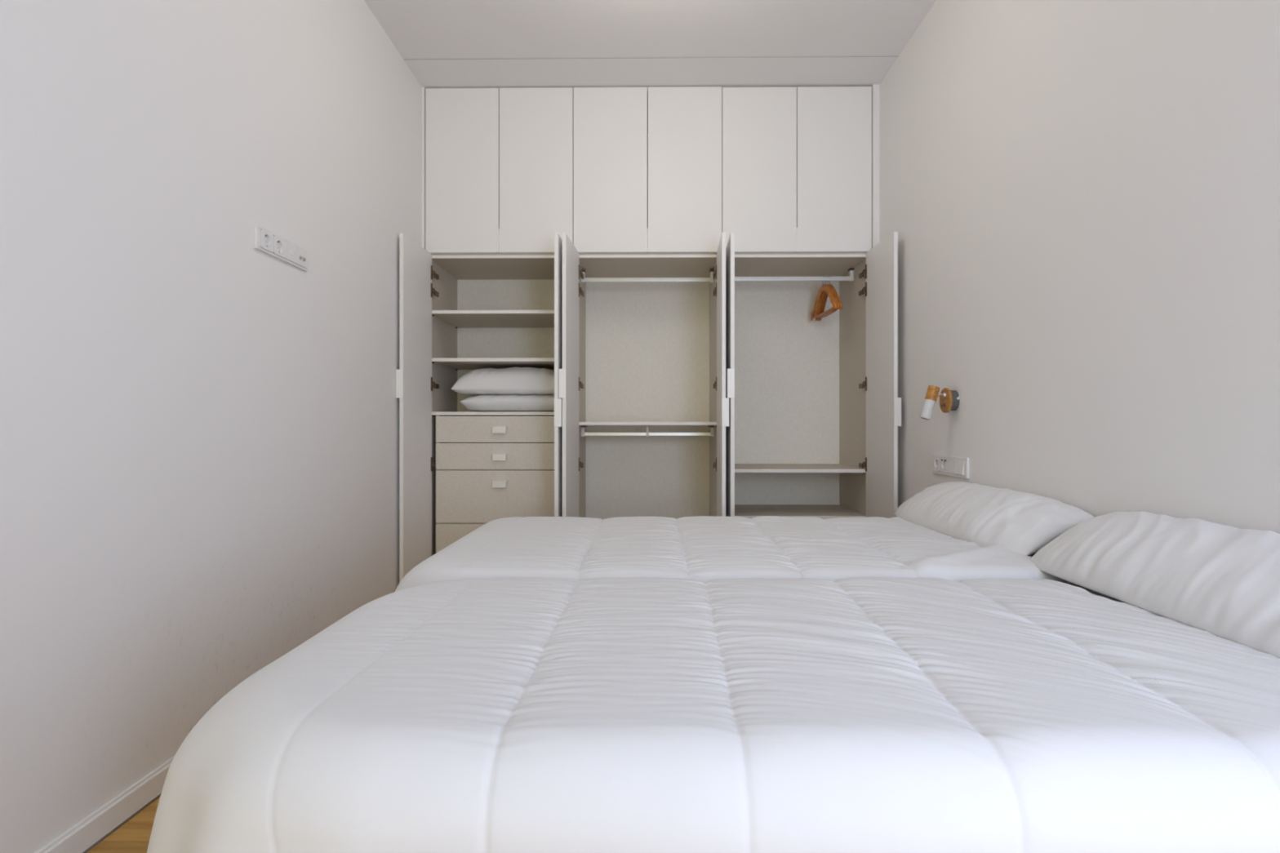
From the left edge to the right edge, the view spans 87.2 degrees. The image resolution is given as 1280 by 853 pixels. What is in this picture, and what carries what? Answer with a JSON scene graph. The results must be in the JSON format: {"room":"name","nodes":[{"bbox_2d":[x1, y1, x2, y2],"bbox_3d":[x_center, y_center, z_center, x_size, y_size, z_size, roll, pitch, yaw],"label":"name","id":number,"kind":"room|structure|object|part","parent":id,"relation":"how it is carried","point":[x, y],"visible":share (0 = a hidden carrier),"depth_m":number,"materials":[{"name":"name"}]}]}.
{"room":"bedroom","nodes":[
{"label":"bedroom","id":0,"kind":"room"},
{"bbox_2d":[86,796,159,852],"bbox_3d":[0.011,0.967,-0.120,2.521,0.060,8.960,0,0,1],"label":"floor","id":1,"kind":"structure","parent":0,"point":[134,836],"depth_m":1.54,"materials":[{"name":"brown wood"}]},
{"bbox_2d":[395,232,562,582],"bbox_3d":[-0.786,-0.010,3.803,0.834,1.894,0.969,0,0,1],"label":"wardrobe","id":2,"kind":"object","parent":1,"relation":"on","point":[462,470],"visible":0.58,"depth_m":3.74,"materials":[{"name":"wood"}]},
{"bbox_3d":[-1.191,-0.212,3.338,0.036,0.142,0.027,0,0,1],"label":"edge handle","id":3,"kind":"part","parent":2,"relation":"part of","materials":[{"name":"white metal"}]},
{"bbox_3d":[-1.174,-0.070,3.529,0.019,1.774,0.403,0,0,3],"label":"door","id":4,"kind":"part","parent":2,"relation":"part of","materials":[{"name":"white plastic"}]},
{"bbox_3d":[-1.176,-0.009,4.009,0.017,1.891,0.549,0,0,1],"label":"panel","id":5,"kind":"part","parent":2,"relation":"part of","materials":[{"name":"wood"}]},
{"bbox_3d":[-1.128,0.378,4.020,0.016,0.882,0.526,0,0,1],"label":"drawer panel","id":6,"kind":"part","parent":2,"relation":"part of","materials":[{"name":"wood"}]},
{"bbox_3d":[-0.765,0.678,3.744,0.745,0.273,0.016,0,0,1],"label":"drawer","id":7,"kind":"part","parent":2,"relation":"part of","materials":[{"name":"wood"}]},
{"bbox_3d":[-0.776,-0.945,4.005,0.783,0.018,0.548,0,0,1],"label":"panel","id":8,"kind":"part","parent":2,"relation":"part of","materials":[{"name":"wood"}]},
{"bbox_2d":[431,361,554,369],"bbox_3d":[-0.776,-0.372,4.007,0.783,0.018,0.544,0,0,1],"label":"shelf","id":9,"kind":"object","parent":2,"relation":"attached to","point":[442,365],"depth_m":3.95,"materials":[{"name":"wood"}]},
{"bbox_2d":[431,313,554,328],"bbox_3d":[-0.776,-0.638,4.007,0.783,0.018,0.544,0,0,1],"label":"shelf","id":10,"kind":"object","parent":2,"relation":"attached to","point":[450,320],"depth_m":3.98,"materials":[{"name":"wood"}]},
{"bbox_3d":[-0.765,0.391,3.744,0.745,0.294,0.016,0,0,1],"label":"drawer","id":11,"kind":"part","parent":2,"relation":"part of","materials":[{"name":"wood"}]},
{"bbox_3d":[-0.765,0.167,3.744,0.745,0.147,0.016,0,0,1],"label":"drawer","id":12,"kind":"part","parent":2,"relation":"part of","materials":[{"name":"wood"}]},
{"bbox_3d":[-0.765,0.015,3.744,0.745,0.147,0.016,0,0,1],"label":"drawer","id":13,"kind":"part","parent":2,"relation":"part of","materials":[{"name":"wood"}]},
{"bbox_2d":[425,87,573,254],"bbox_3d":[-0.776,-1.416,3.992,0.818,0.920,0.573,0,0,1],"label":"upper cabinet","id":14,"kind":"object","parent":2,"relation":"on","point":[499,162],"visible":0.84,"depth_m":3.71,"materials":[{"name":"wood"}]},
{"bbox_3d":[-0.984,-1.417,3.721,0.406,0.910,0.020,0,0,1],"label":"door","id":15,"kind":"part","parent":14,"relation":"part of","materials":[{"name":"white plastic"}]},
{"bbox_3d":[-0.783,-1.027,3.713,0.008,0.132,0.015,0,0,1],"label":"edge handle","id":16,"kind":"part","parent":14,"relation":"part of","materials":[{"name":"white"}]},
{"bbox_3d":[-0.574,-1.417,3.716,0.406,0.910,0.020,0,0,1],"label":"door","id":17,"kind":"part","parent":14,"relation":"part of","materials":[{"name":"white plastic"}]},
{"bbox_3d":[-0.779,0.320,3.726,0.076,0.038,0.020,0,0,1],"label":"drawer pull","id":18,"kind":"part","parent":2,"relation":"part of","materials":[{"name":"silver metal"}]},
{"bbox_3d":[-0.779,0.171,3.726,0.076,0.038,0.020,0,0,1],"label":"drawer pull","id":19,"kind":"part","parent":2,"relation":"part of","materials":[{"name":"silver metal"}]},
{"bbox_3d":[-0.779,0.019,3.726,0.076,0.038,0.020,0,0,1],"label":"drawer pull","id":20,"kind":"part","parent":2,"relation":"part of","materials":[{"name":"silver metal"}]},
{"bbox_2d":[451,415,554,416],"bbox_3d":[-0.776,-0.072,4.007,0.783,0.018,0.544,0,0,1],"label":"shelf","id":21,"kind":"object","parent":2,"relation":"attached to","point":[451,415],"depth_m":4.02,"materials":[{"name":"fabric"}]},
{"bbox_3d":[-0.773,-0.018,4.283,0.811,1.870,0.008,0,0,1],"label":"panel","id":22,"kind":"part","parent":2,"relation":"part of","materials":[{"name":"wood"}]},
{"bbox_2d":[460,394,554,412],"bbox_3d":[-0.705,-0.137,3.993,0.615,0.107,0.460,0,0,1],"label":"pillow","id":23,"kind":"object","parent":2,"relation":"on","point":[490,402],"visible":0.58,"depth_m":3.78,"materials":[{"name":"white fabric"}]},
{"bbox_2d":[450,366,554,395],"bbox_3d":[-0.730,-0.264,3.993,0.665,0.165,0.460,0,0,1],"label":"pillow","id":24,"kind":"object","parent":23,"relation":"on","point":[511,380],"visible":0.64,"depth_m":3.78,"materials":[{"name":"white fabric"}]},
{"bbox_3d":[-0.404,-0.070,3.520,0.019,1.774,0.403,0,0,3],"label":"door","id":25,"kind":"part","parent":2,"relation":"part of","materials":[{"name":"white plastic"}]},
{"bbox_3d":[-0.406,-0.068,3.327,0.036,0.140,0.026,0,0,1],"label":"edge handle","id":26,"kind":"part","parent":2,"relation":"part of","materials":[{"name":"white metal"}]},
{"bbox_2d":[559,232,728,519],"bbox_3d":[0.028,-0.010,3.794,0.849,1.894,0.968,0,0,1],"label":"wardrobe","id":27,"kind":"object","parent":1,"relation":"on","point":[642,374],"visible":0.86,"depth_m":4.27,"materials":[{"name":"wood"}]},
{"bbox_3d":[-0.383,-0.213,3.330,0.035,0.144,0.025,0,0,4],"label":"edge handle","id":28,"kind":"part","parent":27,"relation":"part of","materials":[{"name":"white metal"}]},
{"bbox_3d":[-0.361,-0.070,3.521,0.019,1.774,0.403,0,0,4],"label":"door","id":29,"kind":"part","parent":27,"relation":"part of","materials":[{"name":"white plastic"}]},
{"bbox_3d":[-0.357,-0.009,4.000,0.017,1.891,0.549,0,0,1],"label":"panel","id":30,"kind":"part","parent":27,"relation":"part of","materials":[{"name":"wood"}]},
{"bbox_2d":[573,86,721,254],"bbox_3d":[0.044,-1.416,3.983,0.821,0.920,0.573,0,0,1],"label":"upper cabinet","id":31,"kind":"object","parent":27,"relation":"on","point":[647,162],"visible":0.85,"depth_m":3.70,"materials":[{"name":"wood"}]},
{"bbox_3d":[-0.164,-1.417,3.712,0.407,0.910,0.020,0,0,1],"label":"door","id":32,"kind":"part","parent":31,"relation":"part of","materials":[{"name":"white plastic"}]},
{"bbox_3d":[0.037,-1.027,3.704,0.008,0.132,0.015,0,0,1],"label":"edge handle","id":33,"kind":"part","parent":31,"relation":"part of","materials":[{"name":"white"}]},
{"bbox_3d":[0.044,-1.027,3.705,0.004,0.132,0.013,0,0,1],"label":"edge handle","id":34,"kind":"part","parent":31,"relation":"part of","materials":[{"name":"white metal"}]},
{"bbox_3d":[0.247,-1.417,3.707,0.407,0.910,0.020,0,0,1],"label":"door","id":35,"kind":"part","parent":31,"relation":"part of","materials":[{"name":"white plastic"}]},
{"bbox_3d":[0.044,0.045,3.985,0.762,0.024,0.016,0,0,1],"label":"hanging rail","id":36,"kind":"part","parent":27,"relation":"part of","materials":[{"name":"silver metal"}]},
{"bbox_3d":[0.044,-0.871,3.985,0.762,0.026,0.016,0,0,1],"label":"hanging rail","id":37,"kind":"part","parent":27,"relation":"part of","materials":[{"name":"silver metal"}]},
{"bbox_3d":[0.048,-0.018,4.274,0.814,1.870,0.008,0,0,1],"label":"panel","id":38,"kind":"part","parent":27,"relation":"part of","materials":[{"name":"wood"}]},
{"bbox_3d":[0.045,-0.945,3.996,0.786,0.018,0.548,0,0,1],"label":"panel","id":39,"kind":"part","parent":27,"relation":"part of","materials":[{"name":"wood"}]},
{"bbox_3d":[0.446,-0.009,3.991,0.017,1.891,0.549,0,0,1],"label":"panel","id":40,"kind":"part","parent":27,"relation":"part of","materials":[{"name":"wood"}]},
{"bbox_3d":[0.423,-0.070,3.511,0.019,1.774,0.403,0,0,3],"label":"door","id":41,"kind":"part","parent":27,"relation":"part of","materials":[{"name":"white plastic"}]},
{"bbox_3d":[0.422,-0.070,3.318,0.036,0.140,0.026,0,0,1],"label":"edge handle","id":42,"kind":"part","parent":27,"relation":"part of","materials":[{"name":"white metal"}]},
{"bbox_2d":[725,231,901,519],"bbox_3d":[0.862,-0.010,3.785,0.853,1.894,0.967,0,0,1],"label":"wardrobe","id":43,"kind":"object","parent":1,"relation":"on","point":[815,406],"visible":0.69,"depth_m":4.14,"materials":[{"name":"wood"}]},
{"bbox_3d":[0.466,-0.070,3.511,0.019,1.774,0.403,0,0,3],"label":"door","id":44,"kind":"part","parent":43,"relation":"part of","materials":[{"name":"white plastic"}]},
{"bbox_3d":[0.449,-0.213,3.319,0.036,0.144,0.027,0,0,1],"label":"edge handle","id":45,"kind":"part","parent":43,"relation":"part of","materials":[{"name":"white metal"}]},
{"bbox_3d":[0.870,-0.018,4.264,0.814,1.870,0.008,0,0,1],"label":"panel","id":46,"kind":"part","parent":43,"relation":"part of","materials":[{"name":"wood"}]},
{"bbox_3d":[0.867,-0.875,3.976,0.762,0.026,0.016,0,0,1],"label":"hanging rail","id":47,"kind":"part","parent":43,"relation":"part of","materials":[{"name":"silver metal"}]},
{"bbox_2d":[721,86,871,253],"bbox_3d":[0.867,-1.416,3.974,0.821,0.920,0.573,0,0,1],"label":"upper cabinet","id":48,"kind":"object","parent":43,"relation":"on","point":[797,162],"visible":0.77,"depth_m":3.69,"materials":[{"name":"wood"}]},
{"bbox_3d":[0.658,-1.415,3.703,0.408,0.906,0.020,0,0,1],"label":"door","id":49,"kind":"part","parent":48,"relation":"part of","materials":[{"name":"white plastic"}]},
{"bbox_3d":[0.859,-1.027,3.695,0.008,0.132,0.015,0,0,1],"label":"edge handle","id":50,"kind":"part","parent":48,"relation":"part of","materials":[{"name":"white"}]},
{"bbox_3d":[0.866,-1.027,3.696,0.004,0.132,0.013,0,0,1],"label":"edge handle","id":51,"kind":"part","parent":48,"relation":"part of","materials":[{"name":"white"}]},
{"bbox_3d":[1.069,-1.415,3.698,0.407,0.906,0.020,0,0,1],"label":"door","id":52,"kind":"part","parent":48,"relation":"part of","materials":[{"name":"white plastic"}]},
{"bbox_2d":[734,463,865,469],"bbox_3d":[0.867,0.245,3.989,0.786,0.019,0.544,0,0,1],"label":"shelf","id":53,"kind":"object","parent":43,"relation":"attached to","point":[737,466],"depth_m":3.96,"materials":[{"name":"wood"}]},
{"bbox_3d":[0.867,-0.945,3.987,0.786,0.018,0.548,0,0,1],"label":"panel","id":54,"kind":"part","parent":43,"relation":"part of","materials":[{"name":"wood"}]},
{"bbox_2d":[734,504,866,515],"bbox_3d":[0.867,0.504,3.989,0.786,0.018,0.544,0,0,1],"label":"shelf","id":55,"kind":"object","parent":43,"relation":"attached to","point":[740,509],"depth_m":3.95,"materials":[{"name":"wood"}]},
{"bbox_2d":[810,276,835,320],"bbox_3d":[1.083,-0.775,3.973,0.019,0.233,0.410,0,0,-4],"label":"clothes hanger","id":56,"kind":"object","parent":43,"relation":"hanging from","point":[824,287],"visible":1,"depth_m":3.99,"materials":[{"name":"brown wood"}]},
{"bbox_2d":[815,276,836,320],"bbox_3d":[1.099,-0.775,3.973,0.019,0.233,0.410,0,0,0],"label":"clothes hanger","id":57,"kind":"object","parent":43,"relation":"hanging from","point":[817,313],"visible":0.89,"depth_m":4.03,"materials":[{"name":"brown wood"}]},
{"bbox_2d":[817,275,839,320],"bbox_3d":[1.111,-0.775,3.973,0.019,0.233,0.410,0,0,-1],"label":"clothes hanger","id":58,"kind":"object","parent":43,"relation":"hanging from","point":[828,285],"visible":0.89,"depth_m":3.92,"materials":[{"name":"brown wood"}]},
{"bbox_2d":[819,275,842,320],"bbox_3d":[1.125,-0.775,3.973,0.019,0.233,0.410,0,0,-1],"label":"clothes hanger","id":59,"kind":"object","parent":43,"relation":"hanging from","point":[831,285],"visible":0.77,"depth_m":3.93,"materials":[{"name":"brown wood"}]},
{"bbox_3d":[1.269,-0.009,3.982,0.017,1.891,0.549,0,0,1],"label":"panel","id":60,"kind":"part","parent":43,"relation":"part of","materials":[{"name":"wood"}]},
{"bbox_3d":[1.256,-0.070,3.502,0.019,1.774,0.403,0,0,0],"label":"door","id":61,"kind":"part","parent":43,"relation":"part of","materials":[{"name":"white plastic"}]},
{"bbox_3d":[1.266,-0.072,3.310,0.036,0.140,0.026,0,0,1],"label":"edge handle","id":62,"kind":"part","parent":43,"relation":"part of","materials":[{"name":"white metal"}]},
{"bbox_2d":[1028,553,1095,591],"bbox_3d":[0.376,0.670,2.271,1.822,0.534,0.850,0,0,1],"label":"bed","id":63,"kind":"object","parent":1,"relation":"on","point":[1033,554],"visible":0.02,"depth_m":1.84,"materials":[{"name":"grey fabric"}]},
{"bbox_2d":[395,515,1067,591],"bbox_3d":[0.200,0.540,2.279,1.859,0.387,1.100,0,0,1],"label":"duvet","id":64,"kind":"object","parent":63,"relation":"on","point":[704,548],"visible":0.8,"depth_m":1.96,"materials":[{"name":"white fabric"}]},
{"bbox_2d":[894,481,1094,555],"bbox_3d":[1.166,0.293,2.352,0.254,0.168,0.962,0,0,1],"label":"pillow","id":65,"kind":"object","parent":64,"relation":"on","point":[1021,522],"visible":0.84,"depth_m":2.11,"materials":[{"name":"white fabric"}]},
{"bbox_2d":[1089,591,1126,603],"bbox_3d":[0.365,0.670,1.281,1.822,0.534,0.790,0,0,1],"label":"bed","id":66,"kind":"object","parent":1,"relation":"on","point":[1092,593],"visible":0.02,"depth_m":1.59,"materials":[{"name":"grey fabric"}]},
{"bbox_2d":[146,577,1279,852],"bbox_3d":[0.206,0.567,1.235,1.876,0.402,0.993,0,0,1],"label":"duvet","id":67,"kind":"object","parent":66,"relation":"on","point":[632,714],"visible":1,"depth_m":0.85,"materials":[{"name":"white fabric"}]},
{"bbox_2d":[1031,511,1279,657],"bbox_3d":[1.154,0.291,1.359,0.252,0.177,0.990,0,0,1],"label":"pillow","id":68,"kind":"object","parent":67,"relation":"on","point":[1223,581],"visible":1,"depth_m":1.34,"materials":[{"name":"white fabric"}]},
{"bbox_2d":[0,0,422,852],"bbox_3d":[-1.299,-0.470,-0.105,0.100,3.015,9.160,0,0,1],"label":"wall","id":69,"kind":"structure","parent":0,"point":[199,425],"depth_m":1.79,"materials":[{"name":"paint"}]},
{"bbox_2d":[35,755,174,852],"bbox_3d":[-1.246,0.900,-0.436,0.014,0.066,8.300,0,0,1],"label":"baseboard","id":70,"kind":"structure","parent":69,"relation":"attached to","point":[84,834],"depth_m":1.54,"materials":[{"name":"white paint"}]},
{"bbox_2d":[253,223,307,271],"bbox_3d":[-1.213,-0.604,2.290,0.018,0.077,0.321,0,0,1],"label":"panel","id":71,"kind":"object","parent":69,"relation":"attached to","point":[265,241],"visible":1,"depth_m":2.27,"materials":[{"name":"white plastic"}]},
{"bbox_2d":[260,229,273,252],"bbox_3d":[-1.216,-0.604,2.185,0.011,0.060,0.071,0,0,1],"label":"socket","id":72,"kind":"object","parent":71,"relation":"attached to","point":[266,236],"depth_m":2.19,"materials":[{"name":"white plastic"}]},
{"bbox_2d":[271,235,285,257],"bbox_3d":[-1.216,-0.604,2.257,0.011,0.060,0.071,0,0,1],"label":"socket","id":73,"kind":"object","parent":71,"relation":"attached to","point":[278,242],"depth_m":2.26,"materials":[{"name":"white plastic"}]},
{"bbox_2d":[284,240,296,263],"bbox_3d":[-1.215,-0.604,2.330,0.010,0.060,0.071,0,0,1],"label":"outlet","id":74,"kind":"object","parent":71,"relation":"attached to","point":[290,248],"depth_m":2.32,"materials":[{"name":"white plastic"}]},
{"bbox_2d":[296,246,306,268],"bbox_3d":[-1.214,-0.604,2.402,0.010,0.060,0.071,0,0,1],"label":"outlet","id":75,"kind":"object","parent":71,"relation":"attached to","point":[301,253],"depth_m":2.40,"materials":[{"name":"white plastic"}]},
{"bbox_2d":[422,86,425,248],"bbox_3d":[-1.199,-0.470,3.739,0.014,2.815,0.050,0,0,1],"label":"trim","id":76,"kind":"structure","parent":69,"relation":"attached to","point":[423,87],"depth_m":3.71,"materials":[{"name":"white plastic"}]},
{"bbox_2d":[364,0,936,88],"bbox_3d":[0.011,-1.908,-0.120,2.521,0.060,8.960,0,0,1],"label":"ceiling","id":77,"kind":"structure","parent":0,"point":[478,42],"depth_m":3.27,"materials":[{"name":"white paint"}]},
{"bbox_2d":[404,56,841,59],"bbox_3d":[0.051,-1.889,3.422,2.521,0.018,0.008,0,0,1],"label":"trim","id":78,"kind":"structure","parent":77,"relation":"attached to","point":[780,56],"depth_m":3.42,"materials":[{"name":"grey"}]},
{"bbox_2d":[879,0,1279,553],"bbox_3d":[1.322,-0.470,-0.135,0.100,3.015,9.160,0,0,1],"label":"wall","id":79,"kind":"structure","parent":0,"point":[1081,197],"depth_m":1.92,"materials":[{"name":"white paint"}]},
{"bbox_2d":[871,84,879,248],"bbox_3d":[1.296,-0.470,3.711,0.036,2.815,0.050,0,0,1],"label":"trim","id":80,"kind":"structure","parent":79,"relation":"attached to","point":[875,87],"depth_m":3.69,"materials":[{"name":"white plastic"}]},
{"bbox_2d":[920,385,959,419],"bbox_3d":[1.232,-0.099,2.781,0.144,0.143,0.104,0,0,1],"label":"wall lamp","id":81,"kind":"object","parent":79,"relation":"attached to","point":[948,399],"visible":1,"depth_m":2.76,"materials":[{"name":"brown wood"}]},
{"bbox_3d":[1.190,-0.072,2.777,0.061,0.089,0.041,0,0,1],"label":"lamp shade","id":82,"kind":"part","parent":81,"relation":"part of","materials":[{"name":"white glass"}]},
{"bbox_3d":[1.240,-0.130,2.781,0.043,0.022,0.022,0,0,1],"label":"arm","id":83,"kind":"part","parent":81,"relation":"part of","materials":[{"name":"silver metal"}]},
{"bbox_3d":[1.266,-0.108,2.781,0.010,0.104,0.104,0,0,1],"label":"wall plate","id":84,"kind":"part","parent":81,"relation":"part of","materials":[{"name":"brown wood"}]},
{"bbox_2d":[932,454,968,478],"bbox_3d":[1.296,0.165,2.819,0.017,0.082,0.326,0,0,1],"label":"switch panel","id":85,"kind":"object","parent":79,"relation":"attached to","point":[955,466],"visible":1,"depth_m":2.79,"materials":[{"name":"white plastic"}]},
{"bbox_2d":[933,457,940,471],"bbox_3d":[1.299,0.165,2.930,0.011,0.059,0.070,0,0,1],"label":"socket","id":86,"kind":"object","parent":85,"relation":"attached to","point":[936,460],"depth_m":2.94,"materials":[{"name":"white plastic"}]},
{"bbox_2d":[940,457,947,472],"bbox_3d":[1.298,0.165,2.858,0.011,0.059,0.070,0,0,1],"label":"socket","id":87,"kind":"object","parent":85,"relation":"attached to","point":[944,461],"depth_m":2.87,"materials":[{"name":"white plastic"}]}
]}

